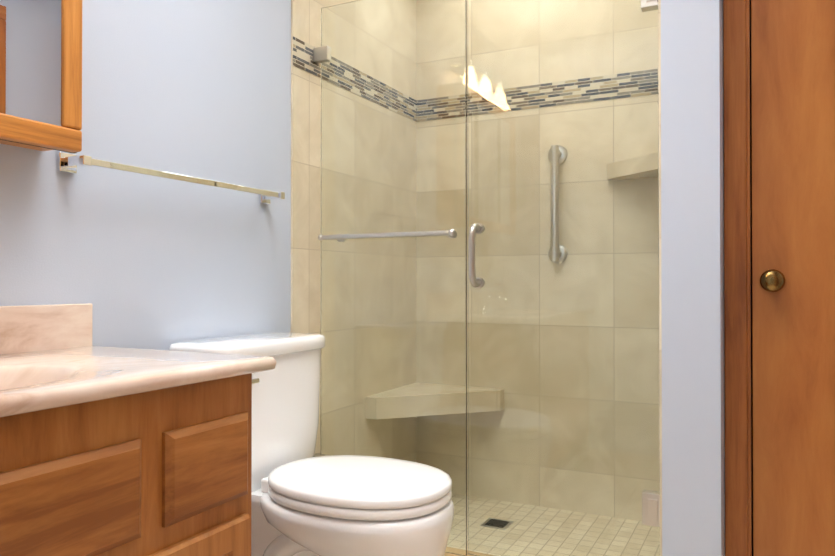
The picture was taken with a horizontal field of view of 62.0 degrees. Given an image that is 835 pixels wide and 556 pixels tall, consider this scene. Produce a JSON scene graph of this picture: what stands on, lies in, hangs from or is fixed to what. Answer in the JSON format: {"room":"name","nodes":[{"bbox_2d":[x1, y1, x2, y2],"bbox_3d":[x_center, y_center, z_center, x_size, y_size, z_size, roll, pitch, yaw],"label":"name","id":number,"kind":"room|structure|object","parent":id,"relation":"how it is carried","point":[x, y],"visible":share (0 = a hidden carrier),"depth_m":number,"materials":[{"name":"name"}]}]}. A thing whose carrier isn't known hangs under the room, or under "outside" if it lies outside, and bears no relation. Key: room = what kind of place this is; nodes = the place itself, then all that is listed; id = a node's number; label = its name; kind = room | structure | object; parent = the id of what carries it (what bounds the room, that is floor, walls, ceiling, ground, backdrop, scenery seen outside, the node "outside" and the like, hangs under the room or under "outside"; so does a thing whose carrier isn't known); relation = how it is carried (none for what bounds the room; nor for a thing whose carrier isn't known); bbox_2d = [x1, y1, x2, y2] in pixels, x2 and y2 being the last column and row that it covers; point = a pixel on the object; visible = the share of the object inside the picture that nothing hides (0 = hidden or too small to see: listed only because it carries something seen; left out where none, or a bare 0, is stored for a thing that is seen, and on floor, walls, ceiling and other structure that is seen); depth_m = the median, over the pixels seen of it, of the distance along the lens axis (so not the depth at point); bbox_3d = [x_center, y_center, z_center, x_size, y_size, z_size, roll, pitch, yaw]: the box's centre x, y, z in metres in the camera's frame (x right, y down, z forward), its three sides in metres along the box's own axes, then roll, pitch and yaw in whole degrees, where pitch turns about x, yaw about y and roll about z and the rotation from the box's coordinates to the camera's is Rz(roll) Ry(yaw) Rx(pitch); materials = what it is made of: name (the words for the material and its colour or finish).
{"room":"bathroom","nodes":[
{"label":"bathroom","id":0,"kind":"room"},
{"bbox_2d":[0,0,290,349],"bbox_3d":[-0.968,-0.219,1.416,0.120,2.370,4.900,0,-1,27],"label":"wall","id":1,"kind":"structure","parent":0,"point":[198,88],"depth_m":1.87,"materials":[{"name":"blue paint"}]},
{"bbox_2d":[0,0,81,152],"bbox_3d":[-0.960,-0.611,1.155,0.128,0.690,0.827,0,-1,27],"label":"medicine cabinet mirror","id":2,"kind":"object","parent":1,"relation":"attached to","point":[40,75],"visible":1,"depth_m":1.42,"materials":[{"name":"brown wood"}]},
{"bbox_2d":[58,152,284,203],"bbox_3d":[-0.617,-0.260,1.897,0.074,0.044,0.749,0,-1,27],"label":"towel rail","id":3,"kind":"object","parent":1,"relation":"attached to","point":[69,163],"visible":1,"depth_m":1.73,"materials":[{"name":"silver metal"}]},
{"bbox_2d":[290,0,355,453],"bbox_3d":[-0.214,-0.208,2.771,0.008,2.370,0.940,0,-1,27],"label":"wall tile","id":4,"kind":"structure","parent":1,"relation":"attached to","point":[305,190],"depth_m":2.42,"materials":[{"name":"beige tile"}]},
{"bbox_2d":[293,36,320,77],"bbox_3d":[-0.219,-0.763,2.756,0.002,0.100,0.900,0,-1,27],"label":"mosaic tile border","id":5,"kind":"object","parent":4,"relation":"attached to","point":[302,55],"depth_m":2.41,"materials":[{"name":"multicoloured tile"}]},
{"bbox_2d":[661,0,724,555],"bbox_3d":[0.909,-0.213,2.198,0.140,2.370,0.955,0,-1,27],"label":"wall pier","id":6,"kind":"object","parent":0,"point":[692,309],"visible":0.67,"depth_m":1.77,"materials":[{"name":"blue paint"}]},
{"bbox_2d":[723,87,724,511],"bbox_3d":[1.090,-0.216,1.802,0.540,2.370,0.110,0,-1,27],"label":"wall","id":7,"kind":"structure","parent":0,"point":[724,362],"depth_m":1.87,"materials":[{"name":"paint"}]},
{"bbox_2d":[658,0,661,555],"bbox_3d":[0.846,-0.212,2.238,0.008,2.370,0.940,0,-1,27],"label":"wall tile","id":8,"kind":"structure","parent":7,"relation":"attached to","point":[660,311],"depth_m":1.82,"materials":[{"name":"beige tile"}]},
{"bbox_2d":[723,0,752,555],"bbox_3d":[1.087,-0.111,1.794,0.537,2.160,0.126,0,-1,27],"label":"trim","id":9,"kind":"structure","parent":7,"relation":"attached to","point":[738,282],"depth_m":1.84,"materials":[{"name":"brown wood"}]},
{"bbox_2d":[751,0,834,555],"bbox_3d":[1.075,-0.082,1.737,0.432,2.078,0.102,0,-1,27],"label":"closet door","id":10,"kind":"structure","parent":7,"relation":"in","point":[793,180],"depth_m":1.80,"materials":[{"name":"brown wood"}]},
{"bbox_3d":[0.550,0.985,0.642,3.520,0.050,4.900,0,-1,27],"label":"floor","id":11,"kind":"structure","parent":0,"visible":0},
{"bbox_2d":[0,303,275,555],"bbox_3d":[-0.775,0.487,1.044,0.551,0.951,1.084,0,-1,27],"label":"bathroom vanity","id":12,"kind":"object","parent":11,"relation":"on","point":[111,451],"visible":1,"depth_m":1.17,"materials":[{"name":"brown wood"}]},
{"bbox_2d":[169,332,453,555],"bbox_3d":[-0.248,0.572,1.886,0.718,0.796,0.494,0,-1,27],"label":"toilet","id":13,"kind":"object","parent":11,"relation":"on","point":[304,502],"visible":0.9,"depth_m":1.80,"materials":[{"name":"white ceramic"}]},
{"bbox_2d":[445,550,473,555],"bbox_3d":[0.162,0.927,2.189,1.179,0.090,0.125,0,-1,27],"label":"curb","id":14,"kind":"object","parent":11,"relation":"on","point":[448,554],"depth_m":2.21,"materials":[{"name":"tile"}]},
{"bbox_2d":[313,0,659,555],"bbox_3d":[0.151,-0.061,2.175,1.177,1.883,0.092,0,-1,27],"label":"glass","id":15,"kind":"object","parent":14,"relation":"on","point":[529,129],"visible":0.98,"depth_m":2.14,"materials":[{"name":"clear glass"}]},
{"bbox_2d":[467,495,467,549],"bbox_3d":[0.357,0.964,2.576,1.179,0.022,0.742,0,-1,27],"label":"pan","id":16,"kind":"object","parent":11,"relation":"on","point":[467,522],"depth_m":2.71,"materials":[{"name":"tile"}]},
{"bbox_3d":[0.914,-0.208,2.797,2.000,2.370,0.120,0,-1,27],"label":"wall","id":17,"kind":"structure","parent":0,"visible":0},
{"bbox_2d":[467,197,467,494],"bbox_3d":[0.525,-0.207,2.921,1.179,2.370,0.008,0,-1,27],"label":"wall tile","id":18,"kind":"structure","parent":17,"relation":"attached to","point":[467,340],"depth_m":3.07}
]}

